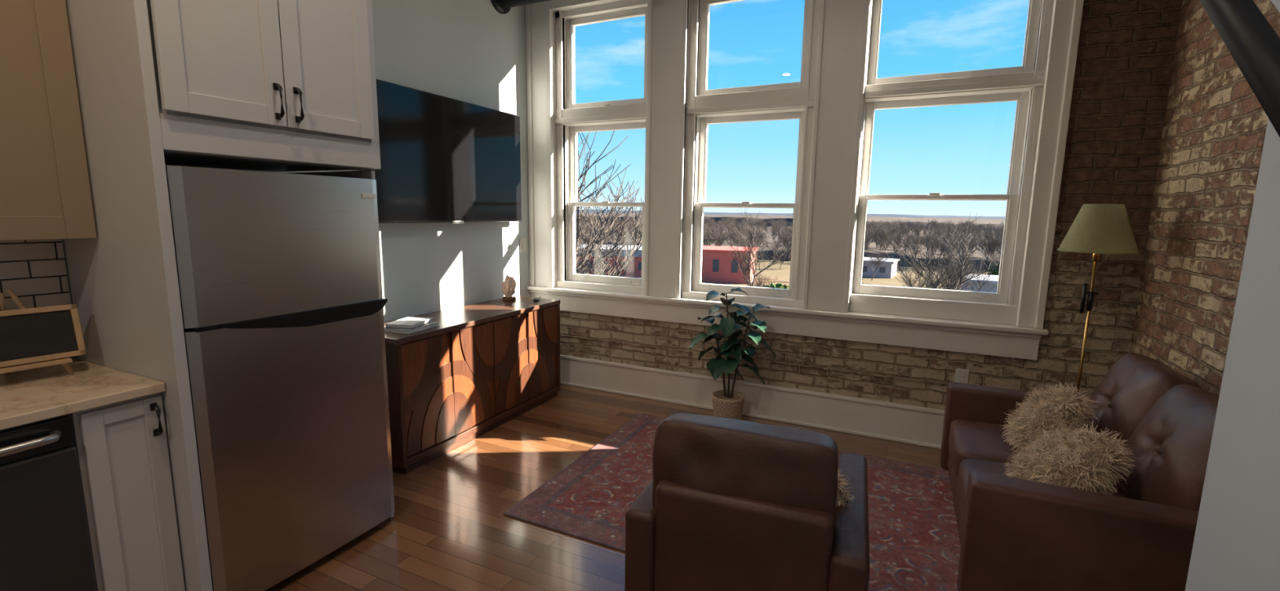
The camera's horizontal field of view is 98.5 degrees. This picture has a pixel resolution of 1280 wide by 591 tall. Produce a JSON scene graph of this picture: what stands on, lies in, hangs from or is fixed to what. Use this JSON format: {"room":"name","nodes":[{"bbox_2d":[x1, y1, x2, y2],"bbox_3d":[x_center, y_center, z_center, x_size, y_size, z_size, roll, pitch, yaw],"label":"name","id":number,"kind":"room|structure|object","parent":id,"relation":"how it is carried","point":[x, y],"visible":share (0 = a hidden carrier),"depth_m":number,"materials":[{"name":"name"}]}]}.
{"room":"studio apartment","nodes":[
{"label":"studio apartment","id":0,"kind":"room"},
{"bbox_2d":[62,163,280,360],"bbox_3d":[-2.862,-0.307,0.638,0.132,3.340,4.745,5,9,25],"label":"wall","id":1,"kind":"structure","parent":0,"point":[167,164],"depth_m":2.32,"materials":[{"name":"grey paint"}]},
{"bbox_2d":[0,239,78,359],"bbox_3d":[-2.461,0.109,1.386,0.008,0.455,1.520,5,9,25],"label":"tile backsplash","id":2,"kind":"structure","parent":1,"relation":"attached to","point":[35,270],"depth_m":1.97,"materials":[{"name":"white tile"}]},
{"bbox_2d":[0,0,97,240],"bbox_3d":[-2.316,-0.636,1.209,0.278,1.065,1.520,5,9,25],"label":"upper cabinet","id":3,"kind":"object","parent":1,"relation":"attached to","point":[45,188],"visible":1,"depth_m":1.76,"materials":[{"name":"paint"}]},
{"bbox_2d":[280,0,530,321],"bbox_3d":[-2.452,-0.479,1.818,0.158,3.340,7.250,5,9,25],"label":"wall","id":4,"kind":"structure","parent":0,"point":[466,51],"depth_m":3.92,"materials":[{"name":"grey paint"}]},
{"bbox_2d":[360,79,521,223],"bbox_3d":[-1.316,-0.926,3.837,0.100,0.845,1.450,5,9,25],"label":"television","id":5,"kind":"object","parent":4,"relation":"attached to","point":[443,158],"visible":0.86,"depth_m":3.72,"materials":[{"name":"black plastic"}]},
{"bbox_2d":[490,0,549,13],"bbox_3d":[0.793,-2.130,3.343,4.144,0.240,0.240,5,9,25],"label":"pipe","id":6,"kind":"object","parent":4,"relation":"attached to","point":[502,6],"visible":1,"depth_m":4.16,"materials":[{"name":"metal"}]},
{"bbox_2d":[520,238,526,252],"bbox_3d":[-0.994,-0.429,4.710,0.018,0.120,0.080,5,9,25],"label":"light switch","id":7,"kind":"object","parent":4,"relation":"attached to","point":[522,241],"visible":1,"depth_m":4.70,"materials":[{"name":"plastic"}]},
{"bbox_2d":[265,383,942,590],"bbox_3d":[-0.518,1.397,1.151,4.500,0.120,7.250,5,9,25],"label":"floor","id":8,"kind":"structure","parent":0,"point":[449,530],"depth_m":2.70,"materials":[{"name":"brown wood"}]},
{"bbox_2d":[70,392,185,590],"bbox_3d":[-2.181,0.836,1.355,0.622,0.885,1.520,5,9,25],"label":"base cabinet","id":9,"kind":"object","parent":8,"relation":"on","point":[122,447],"visible":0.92,"depth_m":1.79,"materials":[{"name":"paint"}]},
{"bbox_2d":[0,413,97,590],"bbox_3d":[-2.049,0.763,1.549,0.603,0.785,0.590,5,9,25],"label":"dishwasher","id":10,"kind":"object","parent":9,"relation":"in","point":[45,545],"visible":0.99,"depth_m":1.60,"materials":[{"name":"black metal"}]},
{"bbox_2d":[0,360,165,430],"bbox_3d":[-2.184,0.379,1.291,0.610,0.032,1.520,5,9,25],"label":"countertop","id":11,"kind":"structure","parent":9,"relation":"on","point":[29,396],"depth_m":1.75,"materials":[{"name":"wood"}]},
{"bbox_2d":[0,288,86,375],"bbox_3d":[-2.087,0.130,1.822,0.200,0.304,0.324,6,10,31],"label":"chalkboard sign","id":12,"kind":"object","parent":11,"relation":"on","point":[32,338],"visible":1,"depth_m":1.84,"materials":[{"name":"brown wood"}]},
{"bbox_2d":[63,0,394,590],"bbox_3d":[-1.601,-0.521,2.207,0.736,3.330,0.846,5,9,25],"label":"cabinet","id":13,"kind":"object","parent":8,"relation":"on","point":[285,86],"visible":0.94,"depth_m":1.87,"materials":[{"name":"white wood"}]},
{"bbox_2d":[164,164,395,590],"bbox_3d":[-1.618,0.319,2.347,0.674,1.628,0.774,5,9,25],"label":"refrigerator","id":14,"kind":"object","parent":8,"relation":"on","point":[282,303],"depth_m":2.11,"materials":[{"name":"metal"}]},
{"bbox_2d":[383,295,560,473],"bbox_3d":[-1.195,0.514,3.879,0.462,0.797,1.592,5,9,25],"label":"sideboard","id":15,"kind":"object","parent":8,"relation":"on","point":[486,365],"visible":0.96,"depth_m":3.58,"materials":[{"name":"brown wood"}]},
{"bbox_2d":[384,316,439,333],"bbox_3d":[-1.369,0.174,3.287,0.208,0.046,0.260,4,9,20],"label":"book stack","id":16,"kind":"object","parent":15,"relation":"on","point":[408,325],"visible":0.93,"depth_m":3.22,"materials":[{"name":"white paper"}]},
{"bbox_2d":[501,275,515,301],"bbox_3d":[-1.037,-0.065,4.370,0.115,0.204,0.119,5,9,25],"label":"salt lamp","id":17,"kind":"object","parent":15,"relation":"on","point":[508,285],"visible":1,"depth_m":4.34,"materials":[{"name":"orange stone"}]},
{"bbox_2d":[533,296,540,301],"bbox_3d":[-0.825,0.026,4.414,0.040,0.018,0.160,0,9,-3],"label":"remote control","id":18,"kind":"object","parent":15,"relation":"on","point":[536,298],"visible":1,"depth_m":4.39,"materials":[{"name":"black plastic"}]},
{"bbox_2d":[503,413,960,590],"bbox_3d":[0.741,1.080,2.939,2.400,0.009,1.570,5,9,25],"label":"area rug","id":19,"kind":"object","parent":8,"relation":"on","point":[914,542],"visible":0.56,"depth_m":2.84,"materials":[{"name":"red fabric"}]},
{"bbox_2d":[624,413,869,590],"bbox_3d":[0.401,0.784,1.895,0.690,0.875,0.720,4,9,21],"label":"armchair","id":20,"kind":"object","parent":19,"relation":"on","point":[727,504],"visible":1,"depth_m":1.56,"materials":[{"name":"brown leather"}]},
{"bbox_2d":[835,468,855,508],"bbox_3d":[0.554,0.668,1.780,0.262,0.275,0.202,5,9,25],"label":"throw pillow","id":21,"kind":"object","parent":20,"relation":"on","point":[842,490],"visible":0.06,"depth_m":1.74,"materials":[{"name":"beige fur"}]},
{"bbox_2d":[939,352,1219,590],"bbox_3d":[1.823,0.735,2.298,0.905,0.892,1.310,5,9,25],"label":"loveseat","id":22,"kind":"object","parent":19,"relation":"on","point":[1015,534],"visible":0.68,"depth_m":1.86,"materials":[{"name":"brown leather"}]},
{"bbox_2d":[1000,381,1098,452],"bbox_3d":[1.828,0.564,2.479,0.326,0.395,0.434,3,9,16],"label":"throw pillow","id":23,"kind":"object","parent":22,"relation":"on","point":[1049,407],"visible":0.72,"depth_m":2.39,"materials":[{"name":"beige fur"}]},
{"bbox_2d":[1002,421,1137,495],"bbox_3d":[1.587,0.638,2.071,0.369,0.363,0.424,0,9,-3],"label":"throw pillow","id":24,"kind":"object","parent":22,"relation":"on","point":[1085,460],"visible":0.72,"depth_m":1.97,"materials":[{"name":"beige fur"}]},
{"bbox_2d":[688,287,776,420],"bbox_3d":[0.661,0.439,3.908,0.589,0.988,0.394,5,9,25],"label":"plant","id":25,"kind":"object","parent":8,"relation":"on","point":[728,403],"visible":0.95,"depth_m":3.85,"materials":[{"name":"green plant"}]},
{"bbox_2d":[1057,204,1139,395],"bbox_3d":[2.384,0.307,2.968,0.336,1.575,0.336,5,9,25],"label":"floor lamp","id":26,"kind":"object","parent":8,"relation":"on","point":[1097,229],"visible":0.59,"depth_m":2.79,"materials":[{"name":"beige fabric"}]},
{"bbox_2d":[553,0,1182,409],"bbox_3d":[0.983,-0.759,3.992,4.144,3.340,0.268,5,9,25],"label":"wall","id":27,"kind":"structure","parent":0,"point":[1126,48],"depth_m":3.21,"materials":[{"name":"brick"}]},
{"bbox_2d":[554,0,648,293],"bbox_3d":[-0.274,-1.166,4.533,0.870,2.250,0.225,5,9,25],"label":"window","id":28,"kind":"structure","parent":27,"relation":"in","point":[571,118],"depth_m":4.54,"materials":[{"name":"white paint"}]},
{"bbox_2d":[682,0,820,307],"bbox_3d":[0.803,-1.074,4.024,0.920,2.250,0.225,5,9,25],"label":"window","id":29,"kind":"structure","parent":27,"relation":"in","point":[788,100],"depth_m":4.00,"materials":[{"name":"white paint"}]},
{"bbox_2d":[560,354,944,448],"bbox_3d":[0.902,0.783,4.097,4.144,0.258,0.034,5,9,25],"label":"baseboard","id":30,"kind":"structure","parent":27,"relation":"attached to","point":[886,420],"depth_m":4.04,"materials":[{"name":"white paint"}]},
{"bbox_2d":[527,285,1048,359],"bbox_3d":[0.782,0.135,4.200,3.742,0.195,0.381,5,9,25],"label":"sill","id":31,"kind":"structure","parent":27,"relation":"attached to","point":[1006,340],"depth_m":3.78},
{"bbox_2d":[524,0,1084,328],"bbox_3d":[0.783,-1.171,3.995,3.717,2.450,0.291,5,9,25],"label":"trim","id":32,"kind":"structure","parent":27,"relation":"attached to","point":[843,24],"depth_m":3.75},
{"bbox_2d":[848,0,1053,324],"bbox_3d":[1.921,-0.980,3.497,0.981,2.250,0.225,5,9,25],"label":"window","id":33,"kind":"structure","parent":27,"relation":"in","point":[1024,85],"depth_m":3.43,"materials":[{"name":"white paint"}]},
{"bbox_2d":[954,368,968,383],"bbox_3d":[2.050,0.524,3.515,0.075,0.115,0.016,5,9,25],"label":"wall outlet","id":34,"kind":"object","parent":27,"relation":"attached to","point":[962,375],"visible":0.73,"depth_m":3.51,"materials":[{"name":"plastic"}]},
{"bbox_2d":[1129,0,1279,395],"bbox_3d":[1.446,-0.149,-0.021,0.198,3.340,7.250,5,9,25],"label":"wall","id":35,"kind":"structure","parent":0,"point":[1215,127],"depth_m":2.52,"materials":[{"name":"brick"}]},
{"bbox_2d":[1185,0,1279,590],"bbox_3d":[0.796,-0.136,-0.170,0.120,3.340,6.420,5,9,25],"label":"wall","id":36,"kind":"structure","parent":0,"point":[1236,546],"depth_m":1.23,"materials":[{"name":"paint"}]},
{"bbox_2d":[1200,0,1279,137],"bbox_3d":[1.665,-1.196,1.734,0.072,1.721,1.987,5,9,25],"label":"pipe","id":37,"kind":"object","parent":36,"relation":"attached to","point":[1254,45],"visible":1,"depth_m":1.21,"materials":[{"name":"metal"}]},
{"label":"outside","id":38,"kind":"structure","parent":0,"visible":0},
{"bbox_2d":[575,130,1004,292],"bbox_3d":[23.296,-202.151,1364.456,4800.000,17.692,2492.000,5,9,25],"label":"landscape","id":39,"kind":"structure","parent":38,"point":[932,251],"depth_m":103.30,"materials":[{"name":"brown plant"}]},
{"bbox_2d":[576,244,641,278],"bbox_3d":[-4.823,-6.412,100.048,15.600,4.800,12.600,2,9,8],"label":"brick building","id":40,"kind":"structure","parent":39,"relation":"on","point":[635,267],"depth_m":93.71,"materials":[{"name":"brick"}]},
{"bbox_2d":[701,245,757,284],"bbox_3d":[14.107,-5.368,93.155,10.600,5.300,10.600,3,9,17],"label":"brick building","id":41,"kind":"structure","parent":39,"relation":"on","point":[720,268],"depth_m":88.38,"materials":[{"name":"brick"}]},
{"bbox_2d":[862,257,899,278],"bbox_3d":[42.912,-5.401,103.748,9.600,3.000,8.600,6,10,31],"label":"building","id":42,"kind":"structure","parent":39,"relation":"on","point":[886,270],"depth_m":99.47,"materials":[{"name":"concrete"}]},
{"bbox_2d":[960,274,998,293],"bbox_3d":[38.459,0.182,61.501,4.600,4.400,6.600,4,9,20],"label":"building","id":43,"kind":"structure","parent":39,"relation":"on","point":[995,277],"depth_m":58.95,"materials":[{"name":"concrete"}]}
]}

